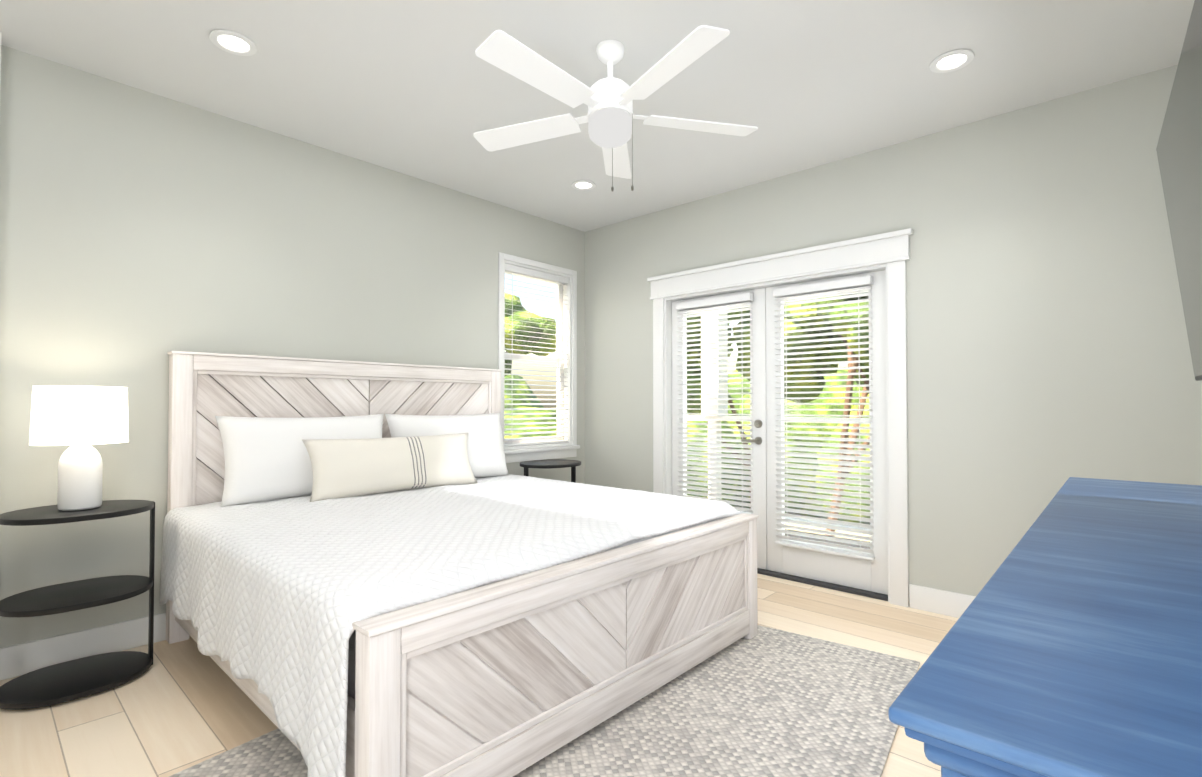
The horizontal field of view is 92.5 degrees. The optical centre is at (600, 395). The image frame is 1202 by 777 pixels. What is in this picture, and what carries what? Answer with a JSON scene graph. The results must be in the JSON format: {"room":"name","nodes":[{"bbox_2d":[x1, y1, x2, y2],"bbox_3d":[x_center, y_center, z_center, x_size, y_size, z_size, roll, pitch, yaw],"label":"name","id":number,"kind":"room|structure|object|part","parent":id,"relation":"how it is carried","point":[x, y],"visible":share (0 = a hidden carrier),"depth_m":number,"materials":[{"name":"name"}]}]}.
{"room":"bedroom","nodes":[
{"label":"bedroom","id":0,"kind":"room"},
{"bbox_2d":[0,32,0,80],"bbox_3d":[-2.928,-0.160,2.040,0.120,2.750,1.072,-1,-1,42],"label":"wall","id":1,"kind":"structure","parent":0,"point":[0,56],"depth_m":2.42,"materials":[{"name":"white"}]},
{"bbox_2d":[0,45,584,647],"bbox_3d":[-1.792,-0.135,3.479,0.140,2.750,5.010,-1,-1,42],"label":"wall","id":2,"kind":"structure","parent":0,"point":[142,233],"depth_m":2.92,"materials":[{"name":"paint"}]},
{"bbox_2d":[0,613,165,679],"bbox_3d":[-1.373,1.178,3.801,0.016,0.135,3.658,-1,-1,42],"label":"baseboard","id":3,"kind":"structure","parent":2,"relation":"attached to","point":[20,659],"depth_m":2.65,"materials":[{"name":"white wood"}]},
{"bbox_2d":[498,252,579,462],"bbox_3d":[-0.548,-0.289,4.811,0.184,1.642,0.884,-1,-1,42],"label":"window","id":4,"kind":"structure","parent":2,"relation":"in","point":[521,453],"depth_m":4.95,"materials":[{"name":"white wood"}]},
{"bbox_3d":[-0.589,-0.317,4.849,0.004,1.450,0.720,-1,-1,42],"label":"glass","id":5,"kind":"part","parent":4,"relation":"part of","materials":[{"name":"clear glass"}]},
{"bbox_2d":[504,263,568,446],"bbox_3d":[-0.541,-0.318,4.805,0.062,1.446,0.712,-1,-1,42],"label":"window blinds","id":6,"kind":"object","parent":4,"relation":"attached to","point":[527,272],"visible":0.83,"depth_m":4.79,"materials":[{"name":"white plastic"}]},
{"bbox_2d":[0,573,958,776],"bbox_3d":[-0.280,1.276,2.077,4.230,0.120,5.010,-1,-1,42],"label":"floor","id":7,"kind":"structure","parent":0,"point":[176,707],"depth_m":2.23,"materials":[{"name":"brown wood"}]},
{"bbox_2d":[0,500,154,709],"bbox_3d":[-2.226,0.853,2.451,0.420,0.740,0.509,-1,-1,42],"label":"nightstand","id":8,"kind":"object","parent":7,"relation":"on","point":[59,683],"visible":0.98,"depth_m":2.40,"materials":[{"name":"black metal"}]},
{"bbox_2d":[29,386,128,510],"bbox_3d":[-2.226,0.221,2.462,0.316,0.520,0.316,-1,-1,42],"label":"lamp","id":9,"kind":"object","parent":8,"relation":"on","point":[81,420],"visible":1,"depth_m":2.39,"materials":[{"name":"white ceramic"}]},
{"bbox_3d":[-2.226,0.082,2.464,0.316,0.242,0.316,-1,-1,42],"label":"lamp shade","id":10,"kind":"part","parent":9,"relation":"part of","materials":[{"name":"white fabric"}]},
{"bbox_2d":[160,351,758,776],"bbox_3d":[-0.696,0.503,2.923,2.198,1.454,2.156,-1,-1,42],"label":"bed","id":11,"kind":"object","parent":7,"relation":"on","point":[382,569],"visible":1,"depth_m":2.24,"materials":[{"name":"white wood"}]},
{"bbox_2d":[215,414,383,506],"bbox_3d":[-1.617,0.335,3.210,0.216,0.470,0.900,-18,-13,41],"label":"pillow","id":12,"kind":"object","parent":11,"relation":"on","point":[268,462],"depth_m":3.00,"materials":[{"name":"white fabric"}]},
{"bbox_3d":[-1.475,0.515,3.633,0.090,1.454,2.051,-1,-1,42],"label":"headboard","id":13,"kind":"part","parent":11,"relation":"part of","materials":[{"name":"white wood"}]},
{"bbox_2d":[385,412,508,476],"bbox_3d":[-1.007,0.346,3.879,0.216,0.470,0.900,-18,-13,41],"label":"pillow","id":14,"kind":"object","parent":11,"relation":"on","point":[485,449],"depth_m":3.91,"materials":[{"name":"white fabric"}]},
{"bbox_3d":[-0.695,0.755,2.917,2.010,0.326,1.930,-1,-1,42],"label":"mattress","id":15,"kind":"part","parent":11,"relation":"part of","materials":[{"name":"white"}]},
{"bbox_3d":[0.081,0.901,2.207,0.094,0.608,2.051,-1,-1,42],"label":"footboard","id":16,"kind":"part","parent":11,"relation":"part of","materials":[{"name":"white wood"}]},
{"bbox_2d":[169,625,919,776],"bbox_3d":[-0.082,1.209,2.037,1.830,0.011,2.740,-1,-1,35],"label":"rug","id":17,"kind":"object","parent":7,"relation":"on","point":[767,702],"visible":0.35,"depth_m":2.09,"materials":[{"name":"grey fabric"}]},
{"bbox_2d":[520,459,580,482],"bbox_3d":[-0.390,0.886,4.465,0.420,0.740,0.509,-1,-1,42],"label":"nightstand","id":18,"kind":"object","parent":7,"relation":"on","point":[551,463],"visible":0.33,"depth_m":4.37,"materials":[{"name":"black metal"}]},
{"bbox_2d":[757,568,887,600],"bbox_3d":[1.172,1.240,4.057,1.630,0.020,0.127,-1,-1,42],"label":"threshold","id":19,"kind":"object","parent":7,"relation":"on","point":[861,592],"visible":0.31,"depth_m":3.73,"materials":[{"name":"grey metal"}]},
{"bbox_2d":[888,477,1201,776],"bbox_3d":[1.044,0.723,0.984,0.482,0.950,1.925,-1,-1,42],"label":"dresser","id":20,"kind":"object","parent":7,"relation":"on","point":[1070,644],"visible":1,"depth_m":0.53,"materials":[{"name":"blue paint"}]},
{"bbox_2d":[0,0,1194,231],"bbox_3d":[-0.280,-1.593,2.126,4.230,0.120,5.010,-1,-1,42],"label":"ceiling","id":21,"kind":"structure","parent":0,"point":[418,90],"depth_m":2.69,"materials":[{"name":"paint"}]},
{"bbox_2d":[209,29,256,55],"bbox_3d":[-1.585,-1.522,2.482,0.176,0.009,0.176,-1,-1,42],"label":"recessed light","id":22,"kind":"object","parent":21,"relation":"in","point":[232,42],"visible":1,"depth_m":2.48,"materials":[{"name":"white plastic"}]},
{"bbox_2d":[571,180,595,189],"bbox_3d":[-0.123,-1.495,4.085,0.176,0.009,0.176,-1,-1,42],"label":"recessed light","id":23,"kind":"object","parent":21,"relation":"in","point":[583,185],"visible":0.98,"depth_m":4.08,"materials":[{"name":"white plastic"}]},
{"bbox_2d":[473,25,757,191],"bbox_3d":[0.013,-1.204,2.488,1.326,0.646,1.272,-1,-1,42],"label":"ceiling fan","id":24,"kind":"object","parent":21,"relation":"hanging from","point":[608,101],"visible":1,"depth_m":2.43,"materials":[{"name":"white"}]},
{"bbox_2d":[929,49,974,72],"bbox_3d":[1.594,-1.520,2.615,0.176,0.009,0.176,-1,-1,42],"label":"recessed light","id":25,"kind":"object","parent":21,"relation":"in","point":[951,61],"visible":1,"depth_m":2.61,"materials":[{"name":"white plastic"}]},
{"bbox_2d":[585,65,1201,595],"bbox_3d":[1.360,-0.128,3.901,3.950,2.750,0.140,-1,-1,42],"label":"wall","id":26,"kind":"structure","parent":0,"point":[1047,347],"depth_m":3.11,"materials":[{"name":"paint"}]},
{"bbox_2d":[687,310,869,548],"bbox_3d":[1.948,-0.293,4.511,7.000,3.600,1.549,-1,-1,42],"label":"balcony","id":27,"kind":"object","parent":26,"relation":"attached to","point":[726,386],"depth_m":5.99,"materials":[{"name":"beige wood"}]},
{"bbox_2d":[647,228,912,606],"bbox_3d":[1.138,0.142,4.038,1.940,2.215,0.142,-1,-1,42],"label":"door frame","id":28,"kind":"structure","parent":26,"relation":"in","point":[891,250],"depth_m":3.65,"materials":[{"name":"white wood"}]},
{"bbox_3d":[1.078,0.260,4.114,0.140,0.178,0.056,-1,-1,42],"label":"handle","id":29,"kind":"part","parent":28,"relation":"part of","materials":[{"name":"silver metal"}]},
{"bbox_3d":[1.183,0.171,4.088,1.394,1.645,0.006,-1,-1,42],"label":"glass","id":30,"kind":"part","parent":28,"relation":"part of","materials":[{"name":"clear glass"}]},
{"bbox_2d":[672,270,887,594],"bbox_3d":[1.181,0.231,4.084,1.624,1.995,0.051,-1,-1,42],"label":"french door","id":31,"kind":"structure","parent":26,"relation":"in","point":[867,575],"depth_m":4.01,"materials":[{"name":"white wood"}]},
{"bbox_2d":[676,275,874,560],"bbox_3d":[1.145,0.142,4.045,1.454,1.760,0.054,-1,-1,42],"label":"door blinds","id":32,"kind":"object","parent":31,"relation":"attached to","point":[822,287],"visible":0.94,"depth_m":3.88,"materials":[{"name":"white plastic"}]},
{"bbox_2d":[909,584,975,617],"bbox_3d":[1.273,1.179,3.853,3.824,0.135,0.016,-1,-1,42],"label":"baseboard","id":33,"kind":"structure","parent":26,"relation":"attached to","point":[944,602],"depth_m":3.26,"materials":[{"name":"white wood"}]},
{"bbox_3d":[1.231,-0.182,0.724,0.140,2.750,5.010,-1,-1,42],"label":"wall","id":34,"kind":"structure","parent":0,"visible":0},
{"bbox_2d":[1156,0,1201,380],"bbox_3d":[1.370,-0.409,1.190,0.276,0.714,1.243,-1,-1,42],"label":"tv","id":35,"kind":"object","parent":34,"relation":"attached to","point":[1179,150],"visible":1,"depth_m":1.43,"materials":[{"name":"black"}]},
{"label":"outside","id":36,"kind":"structure","parent":0,"visible":0},
{"bbox_2d":[750,507,869,541],"bbox_3d":[-2.760,4.519,2.234,120.000,0.200,120.000,-1,-1,42],"label":"ground","id":37,"kind":"structure","parent":36,"point":[846,532],"depth_m":20.15,"materials":[{"name":"beige"}]},
{"bbox_2d":[505,292,555,375],"bbox_3d":[-4.644,0.825,15.745,5.536,7.660,6.590,-1,-1,42],"label":"tree","id":38,"kind":"object","parent":37,"relation":"on","point":[528,323],"depth_m":15.80,"materials":[{"name":"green plant"}]},
{"bbox_2d":[504,369,869,524],"bbox_3d":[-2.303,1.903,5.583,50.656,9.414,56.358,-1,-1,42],"label":"bush","id":39,"kind":"object","parent":37,"relation":"on","point":[811,412],"depth_m":21.65,"materials":[{"name":"green plant"}]},
{"bbox_2d":[687,307,847,502],"bbox_3d":[3.161,0.379,13.627,5.435,8.490,4.733,-1,-1,42],"label":"tree","id":40,"kind":"object","parent":37,"relation":"on","point":[790,361],"depth_m":13.25,"materials":[{"name":"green plant"}]},
{"bbox_2d":[784,292,869,535],"bbox_3d":[5.498,0.276,11.494,5.334,8.600,6.424,-1,-1,42],"label":"tree","id":41,"kind":"object","parent":37,"relation":"on","point":[849,358],"depth_m":10.99,"materials":[{"name":"brown plant"}]},
{"bbox_2d":[827,298,868,359],"bbox_3d":[5.113,0.725,7.978,4.185,7.586,6.745,-1,-1,42],"label":"tree","id":42,"kind":"object","parent":37,"relation":"on","point":[854,328],"depth_m":9.35,"materials":[{"name":"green plant"}]}
]}

